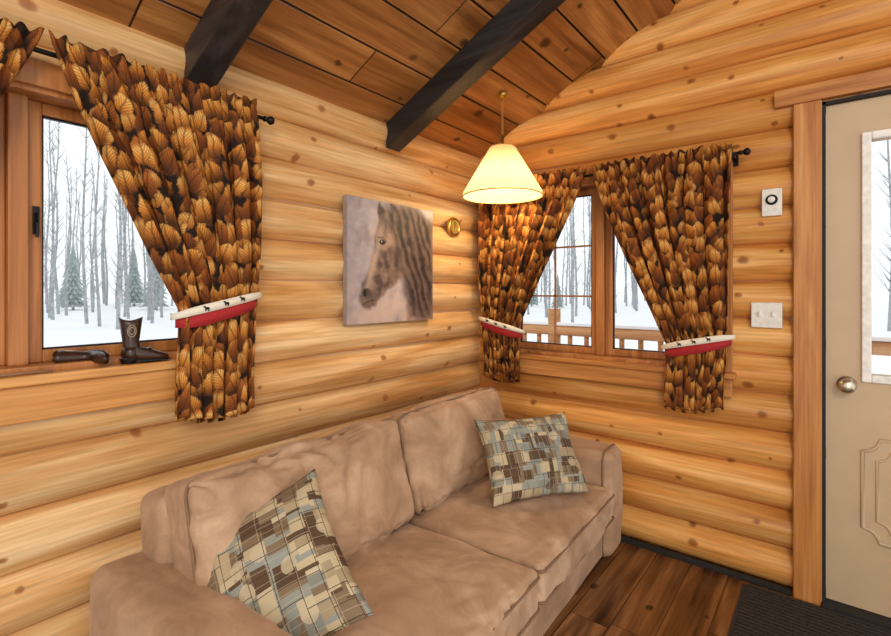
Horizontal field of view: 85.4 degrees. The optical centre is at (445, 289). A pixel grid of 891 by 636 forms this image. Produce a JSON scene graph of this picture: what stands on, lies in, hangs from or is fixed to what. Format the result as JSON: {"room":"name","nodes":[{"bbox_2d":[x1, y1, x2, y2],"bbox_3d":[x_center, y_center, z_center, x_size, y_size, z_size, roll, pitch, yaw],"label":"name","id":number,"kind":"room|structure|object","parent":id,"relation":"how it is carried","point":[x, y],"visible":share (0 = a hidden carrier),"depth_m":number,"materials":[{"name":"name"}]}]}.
{"room":"cabin living room","nodes":[
{"label":"cabin living room","id":0,"kind":"room"},
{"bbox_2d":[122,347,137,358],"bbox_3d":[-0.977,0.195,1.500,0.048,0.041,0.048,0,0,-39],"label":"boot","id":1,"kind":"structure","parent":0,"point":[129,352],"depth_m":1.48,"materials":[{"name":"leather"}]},
{"bbox_2d":[0,0,479,635],"bbox_3d":[-1.096,0.220,1.429,0.070,2.120,4.250,0,0,39],"label":"wall","id":2,"kind":"structure","parent":0,"point":[73,488],"depth_m":1.93,"materials":[{"name":"brown wood"}]},
{"bbox_2d":[0,358,175,426],"bbox_3d":[-1.213,0.291,1.247,0.128,0.127,1.420,0,0,39],"label":"trim","id":3,"kind":"structure","parent":2,"relation":"attached to","point":[60,393],"depth_m":1.38,"materials":[{"name":"brown wood"}]},
{"bbox_2d":[0,369,52,376],"bbox_3d":[-1.183,0.220,1.223,0.021,0.015,0.301,0,0,41],"label":"window sill","id":4,"kind":"structure","parent":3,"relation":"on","point":[48,370],"depth_m":1.29,"materials":[{"name":"brown wood"}]},
{"bbox_2d":[52,349,108,363],"bbox_3d":[-1.074,0.199,1.423,0.125,0.051,0.116,0,0,-44],"label":"boot","id":5,"kind":"object","parent":3,"relation":"on","point":[97,356],"visible":0.8,"depth_m":1.42,"materials":[{"name":"leather"}]},
{"bbox_2d":[119,317,168,363],"bbox_3d":[-0.950,0.156,1.523,0.136,0.143,0.058,0,0,-39],"label":"boot","id":6,"kind":"object","parent":3,"relation":"on","point":[131,352],"visible":1,"depth_m":1.49,"materials":[{"name":"leather"}]},
{"bbox_2d":[0,57,177,373],"bbox_3d":[-1.197,-0.201,1.349,0.166,0.861,1.262,0,0,39],"label":"window","id":7,"kind":"structure","parent":2,"relation":"in","point":[40,91],"depth_m":1.35,"materials":[{"name":"brown wood"}]},
{"bbox_2d":[33,47,274,124],"bbox_3d":[-1.123,-0.625,1.274,0.095,0.060,1.451,0,0,39],"label":"curtain rod","id":8,"kind":"object","parent":2,"relation":"attached to","point":[270,120],"visible":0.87,"depth_m":1.30,"materials":[{"name":"black metal"}]},
{"bbox_2d":[0,17,43,96],"bbox_3d":[-1.252,-0.120,1.007,0.085,1.140,0.657,0,0,39],"label":"curtain","id":9,"kind":"object","parent":8,"relation":"hanging from","point":[17,43],"visible":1,"depth_m":1.22,"materials":[{"name":"brown fabric"}]},
{"bbox_2d":[49,30,262,422],"bbox_3d":[-0.857,-0.119,1.501,0.084,1.139,0.592,0,0,39],"label":"curtain","id":10,"kind":"object","parent":8,"relation":"hanging from","point":[182,156],"visible":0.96,"depth_m":1.54,"materials":[{"name":"brown fabric"}]},
{"bbox_2d":[170,292,260,327],"bbox_3d":[-0.756,0.065,1.635,0.071,0.114,0.309,0,0,39],"label":"tieback","id":11,"kind":"object","parent":10,"relation":"attached to","point":[217,311],"visible":1,"depth_m":1.59,"materials":[{"name":"red fabric"}]},
{"bbox_2d":[343,195,432,324],"bbox_3d":[-0.266,-0.134,2.399,0.030,0.584,0.595,0,0,39],"label":"picture","id":12,"kind":"object","parent":2,"relation":"attached to","point":[388,247],"visible":1,"depth_m":2.34},
{"bbox_2d":[447,217,460,236],"bbox_3d":[0.049,-0.365,2.796,0.022,0.116,0.116,0,0,39],"label":"barometer","id":13,"kind":"object","parent":2,"relation":"attached to","point":[453,224],"visible":1,"depth_m":2.78,"materials":[{"name":"gold metal"}]},
{"bbox_2d":[58,0,680,157],"bbox_3d":[0.188,-1.636,0.403,3.350,1.655,4.250,0,0,39],"label":"ceiling","id":14,"kind":"structure","parent":0,"point":[369,58],"depth_m":2.04,"materials":[{"name":"brown wood"}]},
{"bbox_2d":[184,0,272,87],"bbox_3d":[0.425,-1.559,0.660,3.300,1.705,0.100,0,0,39],"label":"ceiling beam","id":15,"kind":"structure","parent":14,"relation":"attached to","point":[224,27],"depth_m":1.56,"materials":[{"name":"black wood"}]},
{"bbox_2d":[386,0,565,151],"bbox_3d":[1.022,-1.559,1.408,3.300,1.705,0.100,0,0,39],"label":"ceiling beam","id":16,"kind":"structure","parent":14,"relation":"attached to","point":[516,19],"depth_m":2.10,"materials":[{"name":"black wood"}]},
{"bbox_2d":[462,90,542,203],"bbox_3d":[0.295,-0.752,2.500,0.416,0.540,0.416,0,0,5],"label":"pendant lamp","id":17,"kind":"object","parent":14,"relation":"hanging from","point":[502,176],"visible":1,"depth_m":2.41,"materials":[{"name":"beige fabric"}]},
{"bbox_2d":[543,534,821,635],"bbox_3d":[0.188,1.305,0.403,3.350,0.050,4.250,0,0,39],"label":"floor","id":18,"kind":"structure","parent":0,"point":[633,590],"depth_m":2.00,"materials":[{"name":"laminate"}]},
{"bbox_2d":[89,386,622,635],"bbox_3d":[-0.046,0.888,1.844,0.925,0.783,1.964,0,0,36],"label":"sofa","id":19,"kind":"object","parent":18,"relation":"on","point":[406,495],"visible":0.84,"depth_m":1.57,"materials":[{"name":"fabric"}]},
{"bbox_2d":[165,420,413,585],"bbox_3d":[-0.453,0.714,1.614,0.332,0.435,0.841,0,0,36],"label":"cushion","id":20,"kind":"object","parent":19,"relation":"on","point":[364,473],"depth_m":1.53,"materials":[{"name":"fabric"}]},
{"bbox_2d":[207,468,373,635],"bbox_3d":[-0.453,0.750,1.267,0.334,0.417,0.475,0,0,-38],"label":"throw pillow","id":21,"kind":"object","parent":19,"relation":"on","point":[285,561],"visible":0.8,"depth_m":1.23,"materials":[{"name":"fabric"}]},
{"bbox_2d":[331,523,537,635],"bbox_3d":[-0.203,0.983,1.474,0.739,0.219,0.777,0,0,36],"label":"seat cushion","id":22,"kind":"object","parent":19,"relation":"on","point":[416,579],"depth_m":1.46,"materials":[{"name":"fabric"}]},
{"bbox_2d":[382,388,504,512],"bbox_3d":[0.028,0.721,2.273,0.318,0.423,0.779,0,0,36],"label":"cushion","id":23,"kind":"object","parent":19,"relation":"on","point":[443,455],"depth_m":2.06,"materials":[{"name":"fabric"}]},
{"bbox_2d":[409,473,612,601],"bbox_3d":[0.258,0.982,2.104,0.741,0.223,0.776,0,0,36],"label":"seat cushion","id":24,"kind":"object","parent":19,"relation":"on","point":[550,535],"depth_m":1.88,"materials":[{"name":"fabric"}]},
{"bbox_2d":[474,412,589,507],"bbox_3d":[0.372,0.718,2.092,0.461,0.298,0.222,0,0,-19],"label":"throw pillow","id":25,"kind":"object","parent":19,"relation":"on","point":[534,456],"visible":1,"depth_m":2.04,"materials":[{"name":"fabric"}]},
{"bbox_2d":[727,584,890,635],"bbox_3d":[1.471,1.274,1.384,1.170,0.013,0.885,0,0,39],"label":"door mat","id":26,"kind":"object","parent":18,"relation":"on","point":[759,611],"visible":1,"depth_m":1.86,"materials":[{"name":"carpet"}]},
{"bbox_2d":[477,0,890,587],"bbox_3d":[1.494,-0.572,2.038,3.350,3.704,0.071,0,0,39],"label":"wall","id":27,"kind":"structure","parent":0,"point":[716,487],"depth_m":2.20,"materials":[{"name":"brown wood"}]},
{"bbox_2d":[519,145,732,372],"bbox_3d":[0.836,-0.138,2.601,1.252,1.016,0.166,0,0,39],"label":"window","id":28,"kind":"structure","parent":27,"relation":"in","point":[602,347],"depth_m":2.59,"materials":[{"name":"brown wood"}]},
{"bbox_2d":[519,353,736,397],"bbox_3d":[0.816,0.424,2.559,1.260,0.112,0.118,0,0,39],"label":"trim","id":29,"kind":"structure","parent":27,"relation":"attached to","point":[623,373],"depth_m":2.51,"materials":[{"name":"brown wood"}]},
{"bbox_2d":[585,148,750,177],"bbox_3d":[0.757,-0.582,2.530,1.441,0.060,0.095,0,0,39],"label":"curtain rod","id":30,"kind":"object","parent":27,"relation":"attached to","point":[735,155],"visible":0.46,"depth_m":2.10,"materials":[{"name":"black metal"}]},
{"bbox_2d":[478,166,587,382],"bbox_3d":[0.463,-0.052,2.677,0.669,1.188,0.082,0,0,39],"label":"curtain","id":31,"kind":"object","parent":30,"relation":"hanging from","point":[517,241],"visible":0.87,"depth_m":2.74,"materials":[{"name":"brown fabric"}]},
{"bbox_2d":[479,316,524,337],"bbox_3d":[0.311,0.215,2.809,0.312,0.114,0.071,0,0,39],"label":"tieback","id":32,"kind":"object","parent":31,"relation":"attached to","point":[494,326],"visible":1,"depth_m":2.77,"materials":[{"name":"red fabric"}]},
{"bbox_2d":[591,142,731,413],"bbox_3d":[0.982,-0.041,2.268,0.626,1.211,0.085,0,0,39],"label":"curtain","id":33,"kind":"object","parent":30,"relation":"hanging from","point":[667,214],"visible":0.98,"depth_m":2.18,"materials":[{"name":"brown fabric"}]},
{"bbox_2d":[661,335,734,356],"bbox_3d":[1.120,0.250,2.163,0.302,0.114,0.071,0,0,39],"label":"tieback","id":34,"kind":"object","parent":33,"relation":"attached to","point":[711,343],"visible":1,"depth_m":2.13,"materials":[{"name":"red fabric"}]},
{"bbox_2d":[621,535,791,595],"bbox_3d":[0.827,1.269,2.525,1.600,0.022,0.024,0,0,39],"label":"baseboard","id":35,"kind":"structure","parent":27,"relation":"attached to","point":[747,578],"depth_m":2.21,"materials":[{"name":"wood"}]},
{"bbox_2d":[751,302,782,327],"bbox_3d":[1.381,0.108,2.078,0.112,0.108,0.032,0,0,39],"label":"switch plate","id":36,"kind":"object","parent":27,"relation":"attached to","point":[763,314],"visible":1,"depth_m":2.07,"materials":[{"name":"white plastic"}]},
{"bbox_2d":[762,188,781,216],"bbox_3d":[1.394,-0.375,2.063,0.072,0.116,0.038,0,0,39],"label":"thermostat","id":37,"kind":"object","parent":27,"relation":"attached to","point":[771,198],"visible":1,"depth_m":2.06,"materials":[{"name":"white plastic"}]},
{"bbox_2d":[793,99,821,606],"bbox_3d":[1.886,0.255,1.671,1.110,2.050,0.032,0,0,39],"label":"trim","id":38,"kind":"structure","parent":27,"relation":"attached to","point":[807,116],"depth_m":1.98,"materials":[{"name":"brown wood"}]},
{"bbox_2d":[774,67,890,109],"bbox_3d":[1.885,-0.805,1.670,1.240,0.070,0.036,0,0,39],"label":"trim","id":39,"kind":"structure","parent":27,"relation":"attached to","point":[879,79],"depth_m":1.92,"materials":[{"name":"brown wood"}]},
{"bbox_2d":[822,89,890,600],"bbox_3d":[1.923,0.260,1.718,0.920,2.040,0.130,0,0,39],"label":"trim","id":40,"kind":"structure","parent":27,"relation":"attached to","point":[884,92],"depth_m":1.95,"materials":[{"name":"wood"}]},
{"bbox_2d":[822,598,890,629],"bbox_3d":[1.913,1.268,1.706,0.920,0.025,0.160,0,0,39],"label":"trim","id":41,"kind":"structure","parent":27,"relation":"attached to","point":[842,608],"depth_m":1.88,"materials":[{"name":"rubber"}]},
{"bbox_2d":[826,94,890,617],"bbox_3d":[1.889,0.253,1.675,0.894,1.999,0.119,0,0,39],"label":"door","id":42,"kind":"structure","parent":27,"relation":"in","point":[858,400],"depth_m":1.91,"materials":[{"name":"paint"}]},
{"label":"outside","id":43,"kind":"structure","parent":0,"visible":0},
{"bbox_2d":[44,295,890,429],"bbox_3d":[-10.352,1.364,40.279,87.000,0.954,115.000,0,0,39],"label":"snow ground","id":44,"kind":"structure","parent":43,"point":[71,329],"depth_m":24.04,"materials":[{"name":"white snow"}]},
{"bbox_2d":[44,203,48,303],"bbox_3d":[-35.671,-3.299,43.103,0.947,9.306,0.988,0,0,-34],"label":"bare tree","id":45,"kind":"object","parent":44,"relation":"on","point":[45,203],"visible":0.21,"depth_m":43.08,"materials":[{"name":"grey plant"}]},
{"bbox_2d":[44,142,56,312],"bbox_3d":[-25.264,-3.939,30.610,1.047,10.970,0.854,0,0,-31],"label":"bare tree","id":46,"kind":"object","parent":44,"relation":"on","point":[46,161],"visible":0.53,"depth_m":30.66,"materials":[{"name":"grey plant"}]},
{"bbox_2d":[44,131,64,319],"bbox_3d":[-20.035,-3.228,24.748,1.063,9.737,0.853,0,0,-19],"label":"bare tree","id":47,"kind":"object","parent":44,"relation":"on","point":[57,241],"visible":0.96,"depth_m":24.68,"materials":[{"name":"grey plant"}]},
{"bbox_2d":[44,120,64,317],"bbox_3d":[-21.173,-4.496,26.051,0.809,12.232,1.153,0,0,-9],"label":"bare tree","id":48,"kind":"object","parent":44,"relation":"on","point":[50,149],"visible":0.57,"depth_m":25.96,"materials":[{"name":"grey plant"}]},
{"bbox_2d":[44,122,66,313],"bbox_3d":[-23.848,-4.964,29.497,1.223,13.069,0.868,0,0,-18],"label":"bare tree","id":49,"kind":"object","parent":44,"relation":"on","point":[56,292],"visible":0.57,"depth_m":29.45,"materials":[{"name":"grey plant"}]},
{"bbox_2d":[59,254,70,303],"bbox_3d":[-30.082,-0.801,38.682,1.879,4.912,1.832,0,0,45],"label":"spruce tree","id":50,"kind":"object","parent":44,"relation":"on","point":[64,273],"visible":0.12,"depth_m":38.36,"materials":[{"name":"green plant"}]},
{"bbox_2d":[62,197,69,265],"bbox_3d":[-37.603,-4.250,47.898,0.803,11.104,0.858,0,0,-20],"label":"bare tree","id":51,"kind":"object","parent":44,"relation":"on","point":[66,197],"visible":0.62,"depth_m":47.90,"materials":[{"name":"grey plant"}]},
{"bbox_2d":[57,155,77,315],"bbox_3d":[-22.144,-3.154,28.287,0.811,9.495,1.046,0,0,44],"label":"bare tree","id":52,"kind":"object","parent":44,"relation":"on","point":[68,259],"visible":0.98,"depth_m":28.23,"materials":[{"name":"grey plant"}]},
{"bbox_2d":[63,171,74,271],"bbox_3d":[-32.884,-4.584,42.236,0.923,11.944,0.864,0,0,-38],"label":"bare tree","id":53,"kind":"object","parent":44,"relation":"on","point":[70,171],"visible":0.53,"depth_m":42.22,"materials":[{"name":"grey plant"}]},
{"bbox_2d":[55,246,88,309],"bbox_3d":[-26.167,-0.755,33.981,1.901,4.970,1.854,0,0,-6],"label":"spruce tree","id":54,"kind":"object","parent":44,"relation":"on","point":[75,299],"visible":0.84,"depth_m":33.73,"materials":[{"name":"green plant"}]},
{"bbox_2d":[71,169,79,259],"bbox_3d":[-31.494,-4.580,40.936,1.122,11.986,0.796,0,0,-40],"label":"bare tree","id":55,"kind":"object","parent":44,"relation":"on","point":[76,201],"visible":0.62,"depth_m":40.94,"materials":[{"name":"grey plant"}]},
{"bbox_2d":[73,191,81,281],"bbox_3d":[-35.875,-4.169,47.057,0.855,10.990,1.049,0,0,-19],"label":"bare tree","id":56,"kind":"object","parent":44,"relation":"on","point":[76,243],"visible":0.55,"depth_m":47.01,"materials":[{"name":"grey plant"}]},
{"bbox_2d":[75,203,81,285],"bbox_3d":[-34.287,-3.663,45.360,0.780,10.027,0.957,0,0,-23],"label":"bare tree","id":57,"kind":"object","parent":44,"relation":"on","point":[80,255],"visible":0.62,"depth_m":45.34,"materials":[{"name":"grey plant"}]},
{"bbox_2d":[70,126,94,323],"bbox_3d":[-16.767,-4.248,22.518,1.024,11.869,1.032,0,0,36],"label":"bare tree","id":58,"kind":"object","parent":44,"relation":"on","point":[84,280],"visible":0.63,"depth_m":22.50,"materials":[{"name":"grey plant"}]},
{"bbox_2d":[84,170,99,307],"bbox_3d":[-27.243,-3.911,37.237,1.181,10.774,0.922,0,0,-14],"label":"bare tree","id":59,"kind":"object","parent":44,"relation":"on","point":[89,224],"visible":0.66,"depth_m":37.25,"materials":[{"name":"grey plant"}]},
{"bbox_2d":[85,157,102,311],"bbox_3d":[-23.299,-3.636,31.978,0.808,10.380,0.991,0,0,32],"label":"bare tree","id":60,"kind":"object","parent":44,"relation":"on","point":[92,248],"visible":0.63,"depth_m":31.99,"materials":[{"name":"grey plant"}]},
{"bbox_2d":[83,148,105,325],"bbox_3d":[-15.374,-3.516,21.239,0.692,10.453,0.985,0,0,4],"label":"bare tree","id":61,"kind":"object","parent":44,"relation":"on","point":[96,256],"visible":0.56,"depth_m":21.22,"materials":[{"name":"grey plant"}]},
{"bbox_2d":[98,171,109,303],"bbox_3d":[-31.891,-5.142,44.983,0.943,13.039,1.008,0,0,7],"label":"bare tree","id":62,"kind":"object","parent":44,"relation":"on","point":[104,171],"visible":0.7,"depth_m":44.94,"materials":[{"name":"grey plant"}]},
{"bbox_2d":[99,184,108,301],"bbox_3d":[-30.559,-4.300,43.271,0.881,11.403,0.825,0,0,-18],"label":"bare tree","id":63,"kind":"object","parent":44,"relation":"on","point":[102,257],"visible":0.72,"depth_m":43.24,"materials":[{"name":"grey plant"}]},
{"bbox_2d":[98,174,113,305],"bbox_3d":[-28.938,-4.222,41.048,0.881,11.318,1.080,0,0,16],"label":"bare tree","id":64,"kind":"object","parent":44,"relation":"on","point":[103,218],"visible":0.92,"depth_m":40.98,"materials":[{"name":"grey plant"}]},
{"bbox_2d":[109,195,118,308],"bbox_3d":[-24.334,-2.921,35.824,0.973,8.874,0.760,0,0,17],"label":"bare tree","id":65,"kind":"object","parent":44,"relation":"on","point":[117,246],"visible":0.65,"depth_m":35.74,"materials":[{"name":"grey plant"}]},
{"bbox_2d":[103,183,133,329],"bbox_3d":[-13.609,-3.217,20.099,1.007,9.900,1.052,0,0,10],"label":"bare tree","id":66,"kind":"object","parent":44,"relation":"on","point":[119,274],"visible":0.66,"depth_m":20.08,"materials":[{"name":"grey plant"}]},
{"bbox_2d":[113,193,131,318],"bbox_3d":[-17.166,-4.041,25.990,0.881,11.396,0.824,0,0,-2],"label":"bare tree","id":67,"kind":"object","parent":44,"relation":"on","point":[125,294],"visible":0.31,"depth_m":25.96,"materials":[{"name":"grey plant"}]},
{"bbox_2d":[121,217,126,301],"bbox_3d":[-32.335,-3.446,48.450,0.746,9.582,0.915,0,0,23],"label":"bare tree","id":68,"kind":"object","parent":44,"relation":"on","point":[122,217],"visible":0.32,"depth_m":48.44,"materials":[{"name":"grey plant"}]},
{"bbox_2d":[114,187,136,316],"bbox_3d":[-18.484,-4.276,27.893,1.028,11.814,1.019,0,0,7],"label":"bare tree","id":69,"kind":"object","parent":44,"relation":"on","point":[122,208],"visible":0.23,"depth_m":27.80,"materials":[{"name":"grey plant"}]},
{"bbox_2d":[122,208,132,292],"bbox_3d":[-20.731,-4.202,31.418,0.837,11.571,0.894,0,0,28],"label":"bare tree","id":70,"kind":"object","parent":44,"relation":"on","point":[126,208],"visible":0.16,"depth_m":31.38,"materials":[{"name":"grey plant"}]},
{"bbox_2d":[124,211,131,285],"bbox_3d":[-33.782,-5.540,51.562,1.192,13.701,1.182,0,0,-27],"label":"bare tree","id":71,"kind":"object","parent":44,"relation":"on","point":[127,211],"visible":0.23,"depth_m":51.38,"materials":[{"name":"grey plant"}]},
{"bbox_2d":[123,218,136,307],"bbox_3d":[-25.197,-3.188,38.617,0.993,9.349,0.951,0,0,13],"label":"bare tree","id":72,"kind":"object","parent":44,"relation":"on","point":[132,249],"visible":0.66,"depth_m":38.56,"materials":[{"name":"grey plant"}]},
{"bbox_2d":[129,220,136,270],"bbox_3d":[-30.535,-4.318,46.959,1.209,11.385,1.158,0,0,-36],"label":"bare tree","id":73,"kind":"object","parent":44,"relation":"on","point":[132,220],"visible":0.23,"depth_m":47.08,"materials":[{"name":"grey plant"}]},
{"bbox_2d":[121,249,145,305],"bbox_3d":[-26.219,-0.930,40.731,2.005,5.241,1.955,0,0,-3],"label":"spruce tree","id":74,"kind":"object","parent":44,"relation":"on","point":[135,295],"visible":0.71,"depth_m":40.50,"materials":[{"name":"green plant"}]},
{"bbox_2d":[140,244,147,298],"bbox_3d":[-28.512,-4.322,45.828,0.977,11.448,1.261,0,0,-11],"label":"bare tree","id":75,"kind":"object","parent":44,"relation":"on","point":[143,253],"visible":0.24,"depth_m":45.78,"materials":[{"name":"grey plant"}]},
{"bbox_2d":[137,241,157,294],"bbox_3d":[-18.780,-4.116,30.483,1.258,11.444,0.979,0,0,-9],"label":"bare tree","id":76,"kind":"object","parent":44,"relation":"on","point":[137,241],"visible":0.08,"depth_m":30.42,"materials":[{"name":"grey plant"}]},
{"bbox_2d":[137,252,159,319],"bbox_3d":[-15.253,-4.501,24.862,1.076,12.370,1.067,0,0,43],"label":"bare tree","id":77,"kind":"object","parent":44,"relation":"on","point":[148,261],"visible":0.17,"depth_m":24.79,"materials":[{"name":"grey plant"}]},
{"bbox_2d":[142,254,164,322],"bbox_3d":[-13.983,-2.898,22.981,0.788,9.210,1.010,0,0,39],"label":"bare tree","id":78,"kind":"object","parent":44,"relation":"on","point":[153,299],"visible":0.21,"depth_m":22.99,"materials":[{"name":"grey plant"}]},
{"bbox_2d":[139,262,168,309],"bbox_3d":[-21.372,-0.727,35.496,1.987,4.983,1.873,0,0,20],"label":"spruce tree","id":79,"kind":"object","parent":44,"relation":"on","point":[145,301],"visible":0.25,"depth_m":35.25,"materials":[{"name":"green plant"}]},
{"bbox_2d":[153,264,157,310],"bbox_3d":[-20.119,-4.358,33.537,0.858,11.862,0.917,0,0,42],"label":"bare tree","id":80,"kind":"object","parent":44,"relation":"on","point":[154,269],"visible":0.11,"depth_m":33.50,"materials":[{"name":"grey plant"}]},
{"bbox_2d":[155,275,165,317],"bbox_3d":[-16.226,-3.141,27.668,1.018,9.588,0.976,0,0,15],"label":"bare tree","id":81,"kind":"object","parent":44,"relation":"on","point":[160,282],"visible":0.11,"depth_m":27.59,"materials":[{"name":"grey plant"}]},
{"bbox_2d":[529,290,539,305],"bbox_3d":[7.576,-0.198,42.637,1.477,3.861,1.440,0,0,-15],"label":"spruce tree","id":82,"kind":"object","parent":44,"relation":"on","point":[533,301],"visible":0.16,"depth_m":42.28,"materials":[{"name":"green plant"}]},
{"bbox_2d":[539,273,542,301],"bbox_3d":[10.644,-4.221,53.738,0.985,11.320,0.976,0,0,-6],"label":"bare tree","id":83,"kind":"object","parent":44,"relation":"on","point":[542,273],"visible":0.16,"depth_m":53.68,"materials":[{"name":"grey plant"}]},
{"bbox_2d":[539,267,553,317],"bbox_3d":[5.856,-4.807,28.136,1.135,13.044,1.125,0,0,11],"label":"bare tree","id":84,"kind":"object","parent":44,"relation":"on","point":[544,271],"visible":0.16,"depth_m":28.08,"materials":[{"name":"grey plant"}]},
{"bbox_2d":[541,258,558,308],"bbox_3d":[7.155,-4.187,33.325,1.008,11.687,1.017,0,0,-26],"label":"bare tree","id":85,"kind":"object","parent":44,"relation":"on","point":[549,270],"visible":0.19,"depth_m":33.24,"materials":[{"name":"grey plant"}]},
{"bbox_2d":[551,246,558,308],"bbox_3d":[8.356,-3.817,37.300,0.845,10.856,1.036,0,0,41],"label":"bare tree","id":86,"kind":"object","parent":44,"relation":"on","point":[556,246],"visible":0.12,"depth_m":37.20,"materials":[{"name":"grey plant"}]},
{"bbox_2d":[551,273,564,307],"bbox_3d":[9.180,0.159,39.381,1.244,3.120,1.173,0,0,-21],"label":"spruce tree","id":87,"kind":"object","parent":44,"relation":"on","point":[560,304],"visible":0.66,"depth_m":39.22,"materials":[{"name":"green plant"}]},
{"bbox_2d":[560,229,568,300],"bbox_3d":[13.411,-4.057,54.654,1.044,10.932,0.851,0,0,-41],"label":"bare tree","id":88,"kind":"object","parent":44,"relation":"on","point":[564,229],"visible":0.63,"depth_m":54.65,"materials":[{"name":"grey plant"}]},
{"bbox_2d":[562,221,571,305],"bbox_3d":[11.053,-3.511,43.888,0.883,10.081,1.100,0,0,-29],"label":"bare tree","id":89,"kind":"object","parent":44,"relation":"on","point":[565,292],"visible":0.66,"depth_m":43.82,"materials":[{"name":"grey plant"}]},
{"bbox_2d":[566,212,571,303],"bbox_3d":[12.374,-3.595,48.050,0.674,10.149,0.950,0,0,-13],"label":"bare tree","id":90,"kind":"object","parent":44,"relation":"on","point":[570,212],"visible":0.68,"depth_m":47.97,"materials":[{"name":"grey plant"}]},
{"bbox_2d":[567,215,571,290],"bbox_3d":[14.810,-5.147,57.219,1.135,13.045,1.125,0,0,-8],"label":"bare tree","id":91,"kind":"object","parent":44,"relation":"on","point":[569,215],"visible":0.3,"depth_m":57.03,"materials":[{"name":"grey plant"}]},
{"bbox_2d":[568,210,571,280],"bbox_3d":[13.161,-4.784,50.417,0.902,12.470,0.964,0,0,33],"label":"bare tree","id":92,"kind":"object","parent":44,"relation":"on","point":[571,210],"visible":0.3,"depth_m":50.42,"materials":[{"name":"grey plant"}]},
{"bbox_2d":[567,205,582,322],"bbox_3d":[6.378,-4.085,24.137,0.844,11.669,0.902,0,0,8],"label":"bare tree","id":93,"kind":"object","parent":44,"relation":"on","point":[573,224],"visible":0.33,"depth_m":24.04,"materials":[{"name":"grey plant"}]},
{"bbox_2d":[568,201,584,315],"bbox_3d":[7.932,-4.117,29.300,1.001,11.609,1.010,0,0,2],"label":"bare tree","id":94,"kind":"object","parent":44,"relation":"on","point":[575,257],"visible":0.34,"depth_m":29.21,"materials":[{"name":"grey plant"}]},
{"bbox_2d":[579,197,587,304],"bbox_3d":[12.861,-4.250,44.789,1.001,11.512,0.993,0,0,19],"label":"bare tree","id":95,"kind":"object","parent":44,"relation":"on","point":[584,267],"visible":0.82,"depth_m":44.67,"materials":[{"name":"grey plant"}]},
{"bbox_2d":[582,197,590,306],"bbox_3d":[12.254,-3.462,41.504,1.018,10.004,1.062,0,0,-30],"label":"bare tree","id":96,"kind":"object","parent":44,"relation":"on","point":[587,289],"visible":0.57,"depth_m":41.43,"materials":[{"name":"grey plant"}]},
{"bbox_2d":[584,199,590,308],"bbox_3d":[11.312,-4.420,37.929,1.036,12.005,1.044,0,0,16],"label":"bare tree","id":97,"kind":"object","parent":44,"relation":"on","point":[589,271],"visible":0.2,"depth_m":37.94,"materials":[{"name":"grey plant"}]},
{"bbox_2d":[585,197,590,310],"bbox_3d":[10.541,-4.195,34.780,1.003,11.625,1.011,0,0,-22],"label":"bare tree","id":98,"kind":"object","parent":44,"relation":"on","point":[589,221],"visible":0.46,"depth_m":34.70,"materials":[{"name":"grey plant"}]},
{"bbox_2d":[615,241,620,312],"bbox_3d":[11.331,-3.047,32.209,1.031,9.363,0.799,0,0,-33],"label":"bare tree","id":99,"kind":"object","parent":44,"relation":"on","point":[617,250],"visible":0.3,"depth_m":32.16,"materials":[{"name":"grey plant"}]},
{"bbox_2d":[621,256,628,305],"bbox_3d":[15.566,-3.091,41.976,0.716,9.206,0.879,0,0,22],"label":"bare tree","id":100,"kind":"object","parent":44,"relation":"on","point":[625,266],"visible":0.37,"depth_m":41.94,"materials":[{"name":"grey plant"}]},
{"bbox_2d":[623,255,629,302],"bbox_3d":[18.759,-4.291,50.277,0.757,11.402,1.067,0,0,-26],"label":"bare tree","id":101,"kind":"object","parent":44,"relation":"on","point":[623,255],"visible":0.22,"depth_m":50.33,"materials":[{"name":"grey plant"}]},
{"bbox_2d":[626,269,632,305],"bbox_3d":[15.385,-3.683,39.788,0.693,10.435,0.977,0,0,-30],"label":"bare tree","id":102,"kind":"object","parent":44,"relation":"on","point":[631,277],"visible":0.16,"depth_m":39.72,"materials":[{"name":"grey plant"}]},
{"bbox_2d":[629,275,634,309],"bbox_3d":[14.323,-4.249,36.659,0.770,11.643,1.098,0,0,1],"label":"bare tree","id":103,"kind":"object","parent":44,"relation":"on","point":[633,275],"visible":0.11,"depth_m":36.51,"materials":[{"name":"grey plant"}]},
{"bbox_2d":[630,272,637,310],"bbox_3d":[13.499,-4.269,34.149,1.195,11.742,1.247,0,0,33],"label":"bare tree","id":104,"kind":"object","parent":44,"relation":"on","point":[634,279],"visible":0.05,"depth_m":34.16,"materials":[{"name":"grey plant"}]},
{"bbox_2d":[872,140,890,330],"bbox_3d":[17.267,-3.594,18.756,1.128,10.619,1.080,0,0,-22],"label":"bare tree","id":105,"kind":"object","parent":44,"relation":"on","point":[887,160],"visible":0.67,"depth_m":18.83,"materials":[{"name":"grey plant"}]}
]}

